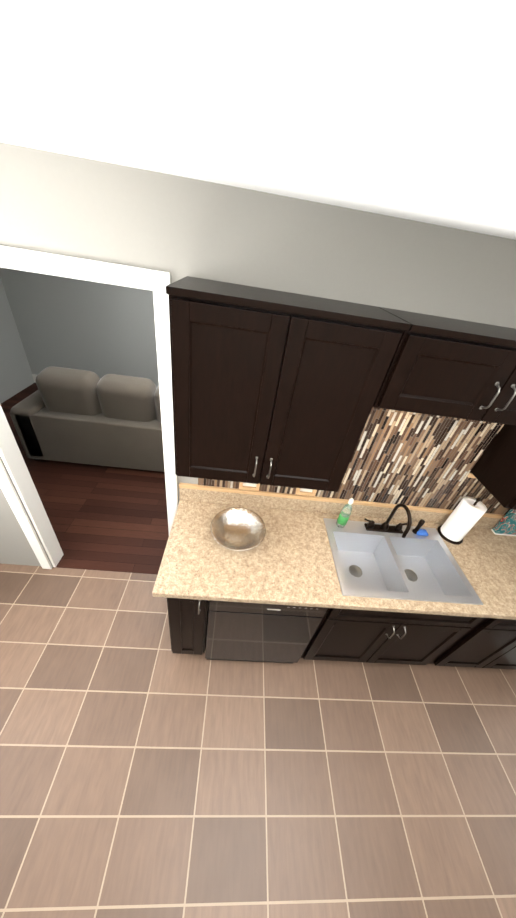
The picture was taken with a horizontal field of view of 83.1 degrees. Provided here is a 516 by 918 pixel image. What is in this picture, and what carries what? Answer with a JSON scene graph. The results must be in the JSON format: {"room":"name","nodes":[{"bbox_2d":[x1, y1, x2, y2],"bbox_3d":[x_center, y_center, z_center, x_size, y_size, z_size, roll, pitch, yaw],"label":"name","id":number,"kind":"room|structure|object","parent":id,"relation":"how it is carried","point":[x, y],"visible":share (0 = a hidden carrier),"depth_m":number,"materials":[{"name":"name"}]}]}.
{"room":"kitchen","nodes":[
{"label":"kitchen","id":0,"kind":"room"},
{"bbox_2d":[0,279,33,403],"bbox_3d":[-3.225,-2.920,1.568,0.120,6.500,3.060,6,36,-5],"label":"wall","id":1,"kind":"structure","parent":0,"point":[15,373],"depth_m":4.17,"materials":[{"name":"paint"}]},
{"bbox_2d":[0,267,158,388],"bbox_3d":[0.041,-3.525,3.153,6.740,6.500,0.120,6,36,-5],"label":"wall","id":2,"kind":"structure","parent":0,"point":[100,330],"depth_m":4.22,"materials":[{"name":"paint"}]},
{"bbox_2d":[0,383,168,574],"bbox_3d":[-0.403,0.056,3.811,6.740,0.100,3.320,6,36,-5],"label":"floor","id":3,"kind":"structure","parent":0,"point":[106,518],"depth_m":2.85,"materials":[{"name":"brown wood"}]},
{"bbox_2d":[10,366,164,471],"bbox_3d":[-1.281,-0.574,3.492,2.470,1.034,1.070,6,36,-5],"label":"sofa","id":4,"kind":"object","parent":3,"relation":"on","point":[61,414],"visible":0.46,"depth_m":3.02,"materials":[{"name":"beige fabric"}]},
{"bbox_2d":[0,563,515,917],"bbox_3d":[-0.886,1.799,1.339,5.720,0.100,2.720,6,36,-5],"label":"floor","id":5,"kind":"structure","parent":0,"point":[146,771],"depth_m":1.58,"materials":[{"name":"brown tile"}]},
{"bbox_2d":[167,598,209,654],"bbox_3d":[-0.414,0.830,1.938,0.214,0.868,0.608,6,36,-5],"label":"base cabinet","id":6,"kind":"object","parent":5,"relation":"on","point":[188,618],"depth_m":1.65,"materials":[{"name":"brown wood"}]},
{"bbox_2d":[152,488,515,619],"bbox_3d":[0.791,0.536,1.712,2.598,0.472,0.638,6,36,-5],"label":"countertop","id":7,"kind":"structure","parent":6,"relation":"on","point":[308,553],"depth_m":1.72,"materials":[{"name":"beige stone"}]},
{"bbox_2d":[211,507,265,550],"bbox_3d":[-0.116,0.421,1.676,0.312,0.085,0.312,6,36,-5],"label":"metal bowl","id":8,"kind":"object","parent":7,"relation":"on","point":[238,528],"visible":1,"depth_m":1.71,"materials":[{"name":"silver metal"}]},
{"bbox_2d":[336,498,353,527],"bbox_3d":[0.548,0.332,1.812,0.061,0.236,0.061,6,36,-5],"label":"soap bottle","id":9,"kind":"object","parent":7,"relation":"on","point":[344,516],"visible":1,"depth_m":1.80,"materials":[{"name":"green plastic"}]},
{"bbox_2d":[364,503,425,538],"bbox_3d":[0.880,0.396,1.762,0.398,0.286,0.212,6,36,-5],"label":"faucet","id":10,"kind":"object","parent":7,"relation":"on","point":[385,530],"depth_m":1.87,"materials":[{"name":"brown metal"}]},
{"bbox_2d":[323,518,483,613],"bbox_3d":[0.808,0.659,1.792,0.783,0.186,0.520,6,36,-5],"label":"sink","id":11,"kind":"object","parent":7,"relation":"in","point":[377,564],"depth_m":1.83,"materials":[{"name":"white ceramic"}]},
{"bbox_2d":[437,497,486,544],"bbox_3d":[1.314,0.373,1.856,0.160,0.346,0.160,6,36,-5],"label":"paper towel","id":12,"kind":"object","parent":7,"relation":"on","point":[464,517],"visible":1,"depth_m":1.82,"materials":[{"name":"white paper"}]},
{"bbox_2d":[491,509,515,535],"bbox_3d":[1.762,0.385,1.946,0.198,0.345,0.052,6,36,-5],"label":"decorative box","id":13,"kind":"object","parent":7,"relation":"on","point":[505,524],"visible":0.98,"depth_m":1.98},
{"bbox_2d":[205,600,327,663],"bbox_3d":[0.002,0.886,1.962,0.614,0.866,0.606,6,36,-5],"label":"dishwasher","id":14,"kind":"object","parent":5,"relation":"on","point":[254,632],"visible":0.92,"depth_m":1.65,"materials":[{"name":"black metal"}]},
{"bbox_2d":[387,612,515,668],"bbox_3d":[1.566,1.043,2.114,0.848,0.868,0.608,6,36,-5],"label":"base cabinet","id":15,"kind":"object","parent":5,"relation":"on","point":[422,639],"depth_m":1.80,"materials":[{"name":"brown wood"}]},
{"bbox_2d":[0,142,515,566],"bbox_3d":[1.179,-1.500,0.681,8.990,6.500,0.120,6,36,-5],"label":"wall","id":16,"kind":"structure","parent":0,"point":[177,227],"depth_m":1.10,"materials":[{"name":"grey paint"}]},
{"bbox_2d":[0,245,177,568],"bbox_3d":[-1.031,0.024,1.790,1.081,2.155,0.160,6,36,-5],"label":"door frame","id":17,"kind":"structure","parent":16,"relation":"attached to","point":[156,282],"depth_m":1.46,"materials":[{"name":"white wood"}]},
{"bbox_2d":[166,276,410,491],"bbox_3d":[0.056,-0.267,1.282,0.796,0.786,0.362,6,36,-5],"label":"upper cabinet","id":18,"kind":"object","parent":16,"relation":"attached to","point":[275,387],"visible":1,"depth_m":1.09,"materials":[{"name":"brown wood"}]},
{"bbox_2d":[179,407,509,518],"bbox_3d":[0.852,-0.009,1.692,2.598,0.804,0.022,6,36,-5],"label":"backsplash","id":19,"kind":"structure","parent":16,"relation":"attached to","point":[418,461],"depth_m":1.75,"materials":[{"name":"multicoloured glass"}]},
{"bbox_2d":[239,482,259,490],"bbox_3d":[-0.045,0.120,1.772,0.125,0.172,0.018,6,36,-5],"label":"electrical outlet","id":20,"kind":"object","parent":19,"relation":"attached to","point":[248,486],"visible":0.21,"depth_m":1.80,"materials":[{"name":"beige plastic"}]},
{"bbox_2d":[295,488,316,495],"bbox_3d":[0.312,0.157,1.803,0.125,0.172,0.018,6,36,-5],"label":"electrical outlet","id":21,"kind":"object","parent":19,"relation":"attached to","point":[307,492],"visible":0.21,"depth_m":1.84,"materials":[{"name":"beige plastic"}]},
{"bbox_2d":[373,307,515,425],"bbox_3d":[0.927,-0.354,1.226,0.892,0.341,0.362,6,36,-5],"label":"upper cabinet","id":22,"kind":"object","parent":16,"relation":"attached to","point":[450,367],"visible":0.96,"depth_m":1.09,"materials":[{"name":"brown wood"}]},
{"bbox_2d":[470,424,515,509],"bbox_3d":[1.754,-0.085,1.433,0.832,0.786,0.362,6,36,-5],"label":"upper cabinet","id":23,"kind":"object","parent":16,"relation":"attached to","point":[493,471],"visible":0.98,"depth_m":1.57,"materials":[{"name":"brown wood"}]},
{"bbox_2d":[0,0,515,239],"bbox_3d":[1.084,-0.050,-0.012,8.990,0.100,2.720,6,36,-5],"label":"ceiling","id":24,"kind":"structure","parent":0,"point":[404,109],"depth_m":0.36,"materials":[{"name":"white paint"}]}
]}

